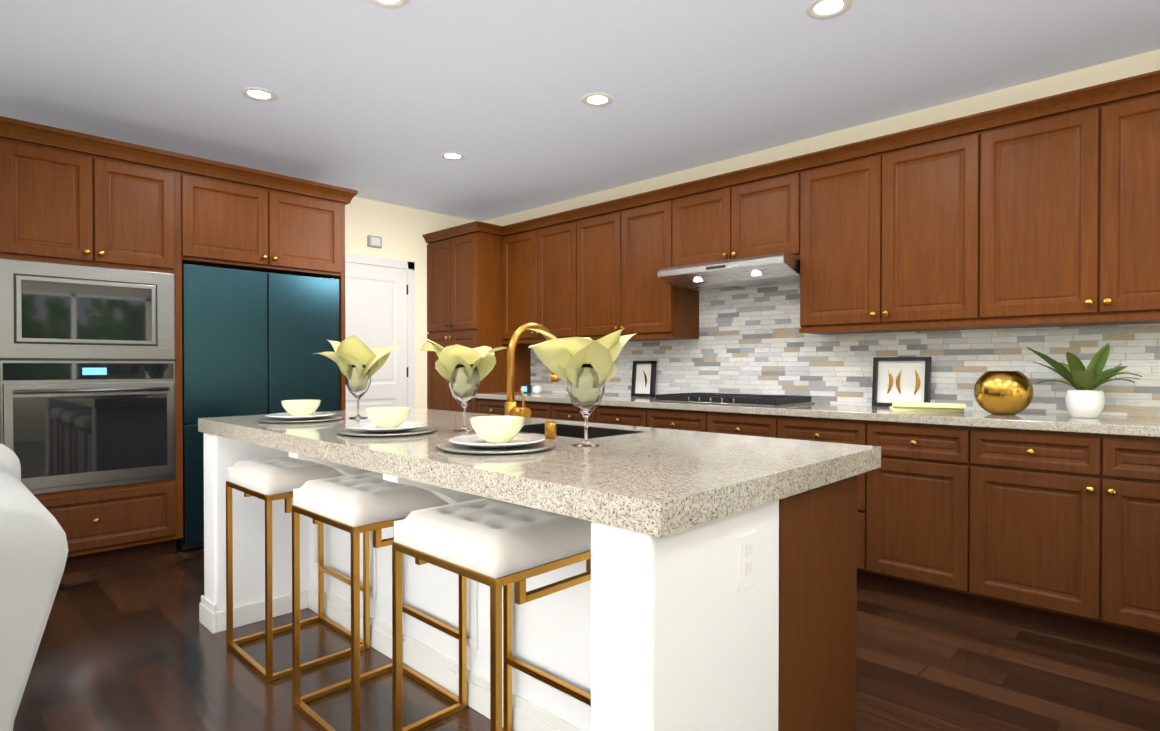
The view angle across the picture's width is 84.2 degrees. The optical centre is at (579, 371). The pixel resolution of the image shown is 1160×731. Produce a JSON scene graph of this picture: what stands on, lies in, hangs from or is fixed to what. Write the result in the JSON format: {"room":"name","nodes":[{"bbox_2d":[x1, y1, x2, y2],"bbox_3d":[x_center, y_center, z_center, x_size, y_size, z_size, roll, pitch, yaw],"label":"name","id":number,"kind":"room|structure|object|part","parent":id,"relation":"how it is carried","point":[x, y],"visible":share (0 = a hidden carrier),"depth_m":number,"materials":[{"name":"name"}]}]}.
{"room":"kitchen","nodes":[
{"label":"kitchen","id":0,"kind":"room"},
{"bbox_2d":[345,197,473,408],"bbox_3d":[-3.779,-0.184,3.734,0.200,2.600,7.800,0,1,44],"label":"wall","id":1,"kind":"structure","parent":0,"point":[400,230],"depth_m":5.87,"materials":[{"name":"beige paint"}]},
{"bbox_2d":[188,168,343,275],"bbox_3d":[-2.336,-0.961,4.523,0.766,0.540,1.010,0,1,44],"label":"upper cabinet","id":2,"kind":"object","parent":1,"relation":"attached to","point":[233,222],"depth_m":4.23,"materials":[{"name":"brown wood"}]},
{"bbox_2d":[367,235,381,247],"bbox_3d":[-1.794,-1.138,5.614,0.037,0.095,0.125,0,1,44],"label":"door chime","id":3,"kind":"object","parent":1,"relation":"attached to","point":[374,241],"visible":0.98,"depth_m":5.59,"materials":[{"name":"grey plastic"}]},
{"bbox_2d":[345,253,414,409],"bbox_3d":[-1.858,0.047,5.568,0.023,2.105,0.965,0,1,44],"label":"door","id":4,"kind":"structure","parent":1,"relation":"attached to","point":[379,302],"depth_m":5.69,"materials":[{"name":"white wood"}]},
{"bbox_2d":[0,0,1159,221],"bbox_3d":[-0.325,-1.516,0.533,9.600,0.120,8.000,0,1,44],"label":"ceiling","id":5,"kind":"structure","parent":0,"point":[374,102],"depth_m":3.21,"materials":[{"name":"white paint"}]},
{"bbox_2d":[241,87,277,101],"bbox_3d":[-1.708,-1.478,3.422,0.175,0.008,0.175,0,1,44],"label":"recessed light","id":6,"kind":"object","parent":5,"relation":"in","point":[259,94],"visible":0.98,"depth_m":3.42,"materials":[{"name":"white"}]},
{"bbox_2d":[368,0,408,7],"bbox_3d":[-0.758,-1.470,2.506,0.175,0.008,0.175,0,1,44],"label":"recessed light","id":7,"kind":"object","parent":5,"relation":"in","point":[391,3],"visible":1,"depth_m":2.56,"materials":[{"name":"white"}]},
{"bbox_2d":[440,151,464,160],"bbox_3d":[-0.878,-1.486,4.427,0.175,0.008,0.175,0,1,44],"label":"recessed light","id":8,"kind":"object","parent":5,"relation":"in","point":[453,156],"visible":1,"depth_m":4.42,"materials":[{"name":"white"}]},
{"bbox_2d":[581,92,612,106],"bbox_3d":[0.094,-1.478,3.490,0.175,0.008,0.175,0,1,44],"label":"recessed light","id":9,"kind":"object","parent":5,"relation":"in","point":[597,99],"visible":1,"depth_m":3.49,"materials":[{"name":"white"}]},
{"bbox_2d":[806,0,851,18],"bbox_3d":[1.002,-1.470,2.588,0.175,0.008,0.175,0,1,44],"label":"recessed light","id":10,"kind":"object","parent":5,"relation":"in","point":[821,9],"visible":1,"depth_m":2.60,"materials":[{"name":"white"}]},
{"bbox_2d":[13,546,1159,730],"bbox_3d":[-0.325,1.204,0.557,9.600,0.120,8.000,0,1,44],"label":"floor","id":11,"kind":"structure","parent":0,"point":[134,645],"depth_m":2.40,"materials":[{"name":"brown wood"}]},
{"bbox_2d":[0,443,68,730],"bbox_3d":[-2.405,0.659,1.132,1.000,0.960,2.250,0,1,44],"label":"sofa","id":12,"kind":"object","parent":11,"relation":"on","point":[34,550],"visible":1,"depth_m":1.54,"materials":[{"name":"grey fabric"}]},
{"bbox_2d":[0,116,187,572],"bbox_3d":[-2.983,-0.096,3.850,0.779,2.422,0.870,0,1,44],"label":"tall cabinet","id":13,"kind":"object","parent":11,"relation":"on","point":[155,304],"depth_m":3.60,"materials":[{"name":"brown wood"}]},
{"bbox_2d":[188,264,345,548],"bbox_3d":[-2.318,0.222,4.544,0.705,1.775,1.030,0,1,44],"label":"refrigerator","id":14,"kind":"object","parent":11,"relation":"on","point":[254,334],"depth_m":4.22,"materials":[{"name":"teal metal"}]},
{"bbox_2d":[226,456,369,682],"bbox_3d":[-1.152,0.743,2.620,0.440,0.765,0.400,0,1,44],"label":"stool","id":15,"kind":"object","parent":11,"relation":"on","point":[268,480],"visible":0.67,"depth_m":2.52,"materials":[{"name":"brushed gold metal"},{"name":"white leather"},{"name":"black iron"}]},
{"bbox_3d":[-1.152,0.403,2.617,0.432,0.084,0.392,0,1,44],"label":"seat","id":16,"kind":"part","parent":15,"relation":"part of","materials":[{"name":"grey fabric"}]},
{"bbox_2d":[292,472,466,730],"bbox_3d":[-0.677,0.747,2.163,0.440,0.765,0.400,0,1,44],"label":"stool","id":17,"kind":"object","parent":11,"relation":"on","point":[356,505],"visible":0.77,"depth_m":2.06,"materials":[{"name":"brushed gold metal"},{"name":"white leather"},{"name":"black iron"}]},
{"bbox_3d":[-0.677,0.407,2.159,0.432,0.084,0.392,0,1,44],"label":"seat","id":18,"kind":"part","parent":17,"relation":"part of","materials":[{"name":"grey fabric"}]},
{"bbox_2d":[426,226,533,412],"bbox_3d":[-0.944,-0.059,5.978,0.762,2.310,0.626,0,1,44],"label":"tall cabinet","id":19,"kind":"object","parent":11,"relation":"on","point":[464,268],"depth_m":5.68,"materials":[{"name":"brown wood"}]},
{"bbox_2d":[392,497,591,730],"bbox_3d":[-0.205,0.751,1.708,0.440,0.765,0.400,0,1,44],"label":"stool","id":20,"kind":"object","parent":11,"relation":"on","point":[495,545],"visible":0.92,"depth_m":1.58,"materials":[{"name":"gold metal"}]},
{"bbox_3d":[-0.205,0.411,1.705,0.432,0.084,0.392,0,1,44],"label":"seat","id":21,"kind":"part","parent":20,"relation":"part of","materials":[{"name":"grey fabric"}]},
{"bbox_2d":[474,398,549,418],"bbox_3d":[-0.339,0.664,5.402,0.918,0.875,0.626,0,1,44],"label":"base cabinet","id":22,"kind":"object","parent":11,"relation":"on","point":[481,405],"depth_m":5.27,"materials":[{"name":"brown wood"}]},
{"bbox_2d":[198,428,856,730],"bbox_3d":[-0.440,0.701,2.363,2.549,0.855,1.016,0,1,44],"label":"kitchen island","id":23,"kind":"object","parent":11,"relation":"on","point":[717,591],"depth_m":1.64,"materials":[{"name":"wood"}]},
{"bbox_2d":[198,412,813,539],"bbox_3d":[-0.579,0.244,2.216,2.580,0.061,0.610,0,1,44],"label":"island countertop","id":24,"kind":"structure","parent":23,"relation":"on","point":[672,491],"depth_m":1.49,"materials":[{"name":"beige stone"}]},
{"bbox_2d":[258,400,342,422],"bbox_3d":[-1.201,0.166,2.767,0.336,0.086,0.336,0,1,44],"label":"place setting","id":25,"kind":"object","parent":24,"relation":"on","point":[297,411],"visible":1,"depth_m":2.71,"materials":[{"name":"white ceramic"}]},
{"bbox_2d":[314,335,403,418],"bbox_3d":[-0.992,0.025,2.893,0.314,0.364,0.418,0,1,44],"label":"wine glass","id":26,"kind":"object","parent":24,"relation":"on","point":[360,363],"visible":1,"depth_m":2.84,"materials":[{"name":"beige"}]},
{"bbox_2d":[337,407,436,435],"bbox_3d":[-0.675,0.171,2.260,0.336,0.086,0.336,0,1,44],"label":"place setting","id":27,"kind":"object","parent":24,"relation":"on","point":[388,421],"visible":1,"depth_m":2.21,"materials":[{"name":"white ceramic"}]},
{"bbox_2d":[420,339,507,431],"bbox_3d":[-0.419,0.048,2.320,0.458,0.330,0.318,0,1,44],"label":"wine glass","id":28,"kind":"object","parent":24,"relation":"on","point":[464,371],"visible":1,"depth_m":2.28,"materials":[{"name":"beige"}]},
{"bbox_2d":[438,416,555,453],"bbox_3d":[-0.236,0.174,1.837,0.336,0.086,0.336,0,1,44],"label":"place setting","id":29,"kind":"object","parent":24,"relation":"on","point":[497,435],"visible":1,"depth_m":1.78,"materials":[{"name":"ceramic"},{"name":"silver"}]},
{"bbox_2d":[505,323,558,433],"bbox_3d":[-0.150,0.019,2.272,0.113,0.388,0.254,0,1,44],"label":"faucet","id":30,"kind":"object","parent":24,"relation":"on","point":[513,409],"visible":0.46,"depth_m":2.21,"materials":[{"name":"gold metal"}]},
{"bbox_2d":[545,420,555,438],"bbox_3d":[-0.096,0.187,2.083,0.038,0.056,0.038,0,1,44],"label":"soap dispenser","id":31,"kind":"object","parent":24,"relation":"on","point":[550,429],"visible":0.98,"depth_m":2.07,"materials":[{"name":"gold metal"}]},
{"bbox_2d":[526,328,636,446],"bbox_3d":[-0.017,0.043,1.857,0.332,0.348,0.398,0,1,44],"label":"wine glass","id":32,"kind":"object","parent":24,"relation":"on","point":[583,369],"visible":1,"depth_m":1.83,"materials":[{"name":"beige"}]},
{"bbox_2d":[342,408,880,487],"bbox_3d":[-0.211,0.241,2.598,2.580,0.061,0.450,0,1,44],"label":"island countertop","id":33,"kind":"structure","parent":23,"relation":"on","point":[834,463],"depth_m":1.89,"materials":[{"name":"beige stone"}]},
{"bbox_2d":[519,420,645,435],"bbox_3d":[-0.059,0.332,2.375,0.574,0.231,0.364,0,1,44],"label":"sink","id":34,"kind":"object","parent":33,"relation":"in","point":[561,429],"depth_m":2.56,"materials":[{"name":"black metal"}]},
{"bbox_2d":[550,402,645,426],"bbox_3d":[0.322,0.669,4.765,0.917,0.875,0.626,0,1,44],"label":"base cabinet","id":35,"kind":"object","parent":11,"relation":"on","point":[617,415],"depth_m":4.48,"materials":[{"name":"brown wood"}]},
{"bbox_2d":[646,410,777,437],"bbox_3d":[0.982,0.675,4.129,0.916,0.875,0.626,0,1,44],"label":"base cabinet","id":36,"kind":"object","parent":11,"relation":"on","point":[761,425],"depth_m":3.87,"materials":[{"name":"brown wood"}]},
{"bbox_2d":[778,418,865,586],"bbox_3d":[1.486,0.679,3.643,0.485,0.875,0.626,0,1,44],"label":"base cabinet","id":37,"kind":"object","parent":11,"relation":"on","point":[833,430],"depth_m":3.34,"materials":[{"name":"brown wood"}]},
{"bbox_2d":[866,422,973,610],"bbox_3d":[1.826,0.682,3.316,0.458,0.875,0.626,0,1,44],"label":"base cabinet","id":38,"kind":"object","parent":11,"relation":"on","point":[918,499],"depth_m":3.09,"materials":[{"name":"brown wood"}]},
{"bbox_2d":[970,426,1159,654],"bbox_3d":[2.330,0.686,2.831,0.941,0.875,0.626,0,1,44],"label":"base cabinet","id":39,"kind":"object","parent":11,"relation":"on","point":[1065,528],"depth_m":2.69,"materials":[{"name":"brown wood"}]},
{"bbox_2d":[475,390,1159,437],"bbox_3d":[1.308,0.220,3.801,5.500,0.040,0.640,0,1,44],"label":"countertop","id":40,"kind":"structure","parent":39,"relation":"on","point":[1128,425],"depth_m":3.24,"materials":[{"name":"beige stone"}]},
{"bbox_2d":[521,385,531,392],"bbox_3d":[-0.469,0.149,5.623,0.090,0.070,0.052,0,1,44],"label":"desk clock","id":41,"kind":"object","parent":40,"relation":"on","point":[527,388],"visible":0.88,"depth_m":5.59,"materials":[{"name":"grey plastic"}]},
{"bbox_2d":[533,386,541,393],"bbox_3d":[-0.368,0.151,5.505,0.076,0.068,0.076,0,1,44],"label":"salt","id":42,"kind":"object","parent":40,"relation":"on","point":[537,389],"visible":1,"depth_m":5.48,"materials":[{"name":"white"}]},
{"bbox_2d":[631,361,656,396],"bbox_3d":[0.491,0.052,4.954,0.205,0.275,0.060,0,1,44],"label":"framed artwork","id":43,"kind":"object","parent":40,"relation":"on","point":[643,378],"visible":1,"depth_m":4.95,"materials":[{"name":"black"}]},
{"bbox_2d":[872,357,931,406],"bbox_3d":[1.830,0.058,3.663,0.300,0.285,0.061,0,1,44],"label":"framed artwork","id":44,"kind":"object","parent":40,"relation":"on","point":[901,379],"visible":0.96,"depth_m":3.67,"materials":[{"name":"black"}]},
{"bbox_2d":[889,402,965,411],"bbox_3d":[1.808,0.181,3.337,0.364,0.044,0.246,0,1,44],"label":"book","id":45,"kind":"object","parent":40,"relation":"on","point":[928,407],"visible":1,"depth_m":3.29,"materials":[{"name":"beige paper"}]},
{"bbox_2d":[974,371,1032,414],"bbox_3d":[2.053,0.101,3.116,0.239,0.210,0.239,0,1,44],"label":"vase","id":46,"kind":"object","parent":40,"relation":"on","point":[1003,392],"visible":1,"depth_m":3.04,"materials":[{"name":"gold metal"}]},
{"bbox_2d":[1027,343,1142,417],"bbox_3d":[2.269,0.041,2.895,0.412,0.333,0.474,0,1,44],"label":"plant","id":47,"kind":"object","parent":40,"relation":"on","point":[1084,399],"visible":1,"depth_m":2.87,"materials":[{"name":"green plant"}]},
{"bbox_2d":[482,49,1159,225],"bbox_3d":[2.381,-0.181,3.353,9.600,2.600,0.200,0,1,44],"label":"wall","id":48,"kind":"structure","parent":0,"point":[1135,65],"depth_m":3.77,"materials":[{"name":"beige paint"}]},
{"bbox_2d":[502,214,577,341],"bbox_3d":[-0.241,-0.740,5.490,0.917,0.940,0.345,0,1,44],"label":"upper cabinet","id":49,"kind":"object","parent":48,"relation":"attached to","point":[540,262],"depth_m":5.33,"materials":[{"name":"brown wood"}]},
{"bbox_2d":[578,194,701,341],"bbox_3d":[0.419,-0.734,4.854,0.916,0.940,0.345,0,1,44],"label":"upper cabinet","id":50,"kind":"object","parent":48,"relation":"attached to","point":[627,280],"depth_m":4.65,"materials":[{"name":"brown wood"}]},
{"bbox_2d":[674,166,801,277],"bbox_3d":[1.079,-0.943,4.216,0.916,0.510,0.345,0,1,44],"label":"upper cabinet","id":51,"kind":"object","parent":48,"relation":"attached to","point":[752,225],"depth_m":4.02,"materials":[{"name":"brown wood"}]},
{"bbox_2d":[794,126,981,333],"bbox_3d":[1.740,-0.723,3.581,0.917,0.940,0.345,0,1,44],"label":"upper cabinet","id":52,"kind":"object","parent":48,"relation":"attached to","point":[892,235],"depth_m":3.41,"materials":[{"name":"brown wood"}]},
{"bbox_2d":[982,82,1159,325],"bbox_3d":[2.400,-0.717,2.945,0.917,0.940,0.345,0,1,44],"label":"upper cabinet","id":53,"kind":"object","parent":48,"relation":"attached to","point":[1071,194],"depth_m":2.89,"materials":[{"name":"brown wood"}]}
]}

